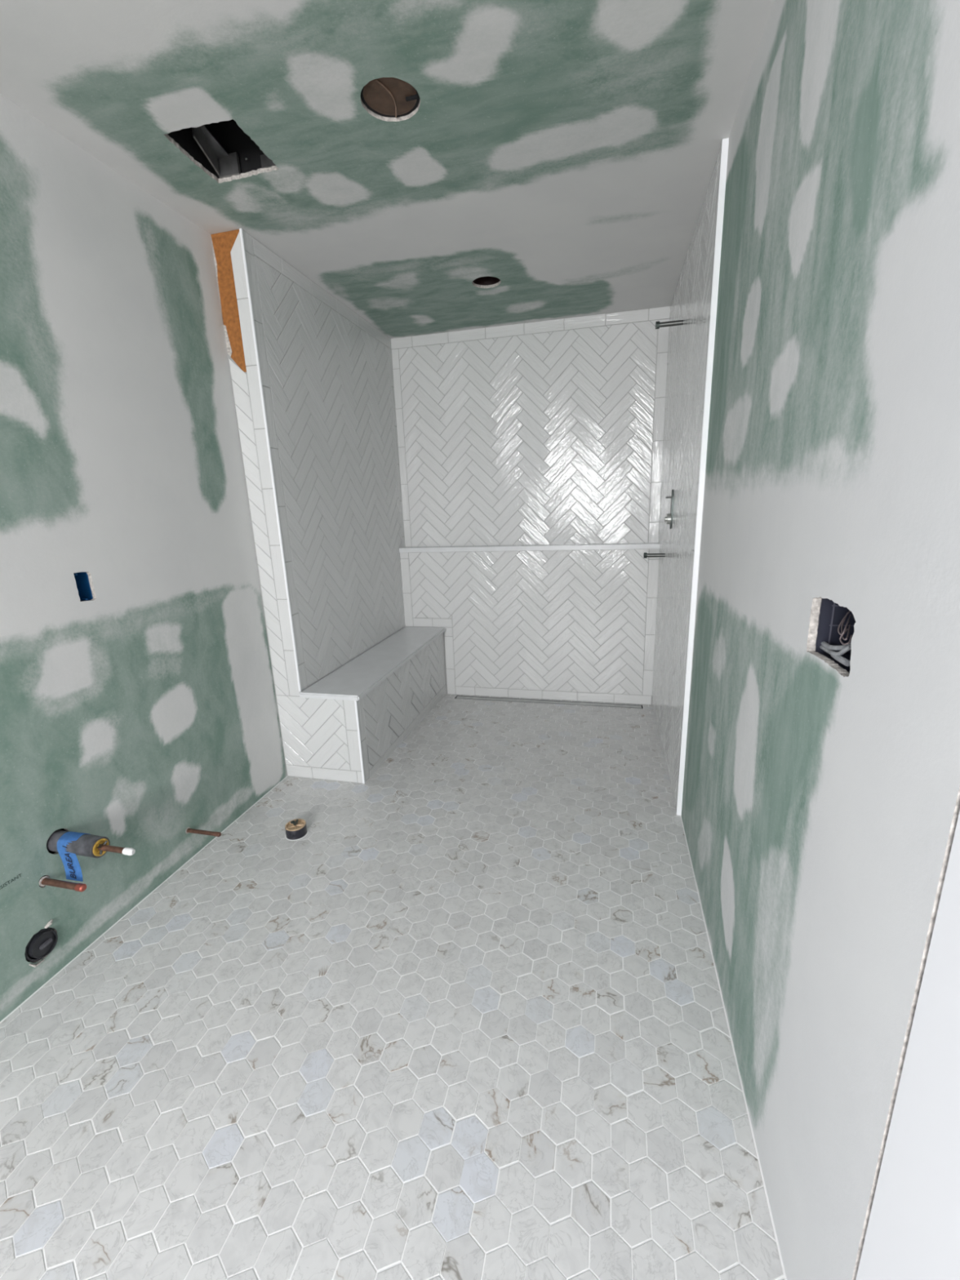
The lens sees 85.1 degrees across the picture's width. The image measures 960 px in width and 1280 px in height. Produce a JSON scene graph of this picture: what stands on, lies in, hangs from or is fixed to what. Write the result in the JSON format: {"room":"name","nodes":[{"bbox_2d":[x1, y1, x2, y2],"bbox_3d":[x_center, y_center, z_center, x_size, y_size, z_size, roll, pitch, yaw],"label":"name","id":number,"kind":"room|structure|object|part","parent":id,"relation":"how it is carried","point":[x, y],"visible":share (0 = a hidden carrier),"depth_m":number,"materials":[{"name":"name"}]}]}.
{"room":"building under construction","nodes":[
{"label":"building under construction","id":0,"kind":"room"},
{"bbox_2d":[0,93,286,1021],"bbox_3d":[-1.398,-0.163,1.300,0.131,2.440,2.475,2,15,13],"label":"wall","id":1,"kind":"structure","parent":0,"point":[139,713],"depth_m":1.73,"materials":[{"name":"paint"}]},
{"bbox_2d":[0,873,21,889],"bbox_3d":[-1.316,0.677,1.457,0.001,0.012,0.070,2,15,13],"label":"print","id":2,"kind":"object","parent":1,"relation":"attached to","point":[11,880],"depth_m":1.46,"materials":[{"name":"grey"}]},
{"bbox_2d":[24,919,57,967],"bbox_3d":[-1.337,0.902,1.558,0.105,0.105,0.087,2,15,13],"label":"drain","id":3,"kind":"object","parent":1,"relation":"attached to","point":[43,942],"visible":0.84,"depth_m":1.54,"materials":[{"name":"grey plastic"}]},
{"bbox_2d":[39,875,86,892],"bbox_3d":[-1.246,0.718,1.541,0.199,0.028,0.028,2,15,13],"label":"copper pipe","id":4,"kind":"object","parent":1,"relation":"attached to","point":[46,880],"visible":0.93,"depth_m":1.53,"materials":[{"name":"red"}]},
{"bbox_2d":[73,572,93,600],"bbox_3d":[-1.296,-0.170,1.663,0.076,0.100,0.061,2,15,13],"label":"outlet box","id":5,"kind":"object","parent":1,"relation":"attached to","point":[82,579],"visible":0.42,"depth_m":1.69,"materials":[{"name":"blue plastic"}]},
{"bbox_2d":[46,830,135,857],"bbox_3d":[-1.186,0.615,1.569,0.358,0.060,0.060,2,15,13],"label":"stub","id":6,"kind":"object","parent":1,"relation":"attached to","point":[87,845],"visible":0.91,"depth_m":1.54,"materials":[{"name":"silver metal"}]},
{"bbox_2d":[57,831,89,881],"bbox_3d":[-1.220,0.651,1.587,0.066,0.137,0.063,2,15,13],"label":"tape","id":7,"kind":"object","parent":6,"relation":"hanging from","point":[71,864],"visible":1,"depth_m":1.56,"materials":[{"name":"blue"}]},
{"bbox_3d":[-1.082,0.618,1.544,0.096,0.017,0.017,2,15,13],"label":"rod","id":8,"kind":"part","parent":6,"relation":"part of","materials":[{"name":"orange metal"}]},
{"bbox_2d":[185,826,221,836],"bbox_3d":[-1.118,0.762,2.077,0.201,0.024,0.024,2,15,13],"label":"copper pipe","id":9,"kind":"object","parent":1,"relation":"attached to","point":[188,829],"visible":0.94,"depth_m":2.06,"materials":[{"name":"orange metal"}]},
{"bbox_2d":[210,227,404,777],"bbox_3d":[-0.836,-0.624,3.195,0.295,2.540,1.626,2,15,13],"label":"wall partition","id":10,"kind":"structure","parent":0,"point":[312,380],"depth_m":2.64,"materials":[{"name":"white tile"}]},
{"bbox_2d":[0,0,773,338],"bbox_3d":[-0.223,-1.697,1.589,1.942,0.300,3.698,2,15,13],"label":"ceiling","id":11,"kind":"structure","parent":0,"point":[564,153],"depth_m":1.55,"materials":[{"name":"paint"}]},
{"bbox_2d":[167,119,275,178],"bbox_3d":[-0.811,-1.646,1.621,0.281,0.202,0.282,2,15,13],"label":"ceiling vent opening","id":12,"kind":"object","parent":11,"relation":"attached to","point":[223,148],"visible":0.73,"depth_m":1.76,"materials":[{"name":"black"}]},
{"bbox_2d":[360,77,419,117],"bbox_3d":[-0.250,-1.516,1.458,0.167,0.014,0.167,2,15,13],"label":"duct","id":13,"kind":"object","parent":11,"relation":"attached to","point":[388,97],"visible":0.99,"depth_m":1.46,"materials":[{"name":"black metal"}]},
{"bbox_2d":[472,276,500,285],"bbox_3d":[0.031,-1.916,2.660,0.154,0.140,0.154,2,15,13],"label":"hole","id":14,"kind":"object","parent":11,"relation":"attached to","point":[484,281],"visible":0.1,"depth_m":2.74,"materials":[{"name":"black"}]},
{"bbox_2d":[0,693,786,1279],"bbox_3d":[-0.360,1.257,0.781,4.400,0.121,6.766,2,15,13],"label":"floor","id":15,"kind":"structure","parent":0,"point":[470,1022],"depth_m":1.34,"materials":[{"name":"hex marble"},{"name":"pale grout"}]},
{"bbox_2d":[284,818,308,840],"bbox_3d":[-0.787,0.795,2.231,0.096,0.076,0.096,2,15,13],"label":"stub","id":16,"kind":"object","parent":15,"relation":"on","point":[295,829],"visible":1,"depth_m":2.21,"materials":[{"name":"black plastic"}]},
{"bbox_2d":[299,626,446,783],"bbox_3d":[-0.568,0.337,3.267,0.336,0.526,1.430,2,15,13],"label":"shower bench","id":17,"kind":"object","parent":15,"relation":"on","point":[360,713],"visible":0.99,"depth_m":2.79,"materials":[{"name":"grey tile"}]},
{"bbox_3d":[-0.569,0.096,3.201,0.321,0.027,1.428,2,15,13],"label":"seat","id":18,"kind":"part","parent":17,"relation":"part of","materials":[{"name":"white stone"}]},
{"bbox_2d":[454,695,643,708],"bbox_3d":[0.468,0.458,3.743,1.337,0.038,0.062,2,15,13],"label":"linear drain","id":19,"kind":"object","parent":15,"relation":"in","point":[635,706],"visible":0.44,"depth_m":3.73,"materials":[{"name":"grey"}]},
{"bbox_2d":[391,306,670,704],"bbox_3d":[0.248,-0.782,3.652,1.942,2.540,0.263,2,15,13],"label":"wall","id":20,"kind":"structure","parent":0,"point":[531,454],"depth_m":3.54,"materials":[{"name":"white tile"}]},
{"bbox_2d":[651,0,959,1279],"bbox_3d":[0.895,-0.402,1.991,0.149,2.485,3.256,2,15,13],"label":"wall","id":21,"kind":"structure","parent":0,"point":[811,442],"depth_m":0.85,"materials":[{"name":"paint"}]},
{"bbox_2d":[643,552,664,558],"bbox_3d":[1.032,-0.494,3.047,0.150,0.033,0.033,2,15,13],"label":"stub","id":22,"kind":"object","parent":21,"relation":"attached to","point":[646,555],"visible":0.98,"depth_m":3.04,"materials":[{"name":"silver metal"}]},
{"bbox_2d":[664,489,673,528],"bbox_3d":[0.990,-0.684,2.740,0.035,0.199,0.056,2,15,13],"label":"shower valve","id":23,"kind":"object","parent":21,"relation":"attached to","point":[668,517],"visible":1,"depth_m":2.73,"materials":[{"name":"grey metal"}]},
{"bbox_3d":[0.989,-0.637,2.753,0.029,0.052,0.052,2,15,13],"label":"knob","id":24,"kind":"part","parent":23,"relation":"part of","materials":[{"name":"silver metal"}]},
{"bbox_3d":[1.004,-0.684,2.737,0.007,0.199,0.056,2,15,13],"label":"plate","id":25,"kind":"part","parent":23,"relation":"part of","materials":[{"name":"grey metal"}]},
{"bbox_2d":[655,320,683,328],"bbox_3d":[0.928,-1.522,2.514,0.158,0.033,0.033,2,15,13],"label":"stub","id":26,"kind":"object","parent":21,"relation":"attached to","point":[671,323],"visible":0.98,"depth_m":2.51,"materials":[{"name":"silver metal"}]},
{"bbox_2d":[815,598,855,674],"bbox_3d":[0.590,-0.011,0.812,0.068,0.118,0.197,2,15,13],"label":"switch box","id":27,"kind":"object","parent":21,"relation":"attached to","point":[835,630],"visible":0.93,"depth_m":0.89,"materials":[{"name":"grey"}]},
{"bbox_3d":[1.091,0.104,-0.071,1.240,2.440,0.120,2,15,13],"label":"wall","id":28,"kind":"structure","parent":0,"visible":0},
{"bbox_2d":[855,811,959,1279],"bbox_3d":[0.474,0.040,0.262,0.119,2.440,0.412,2,15,13],"label":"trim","id":29,"kind":"structure","parent":28,"relation":"attached to","point":[913,1233],"depth_m":0.55,"materials":[{"name":"white paint"}]}
]}

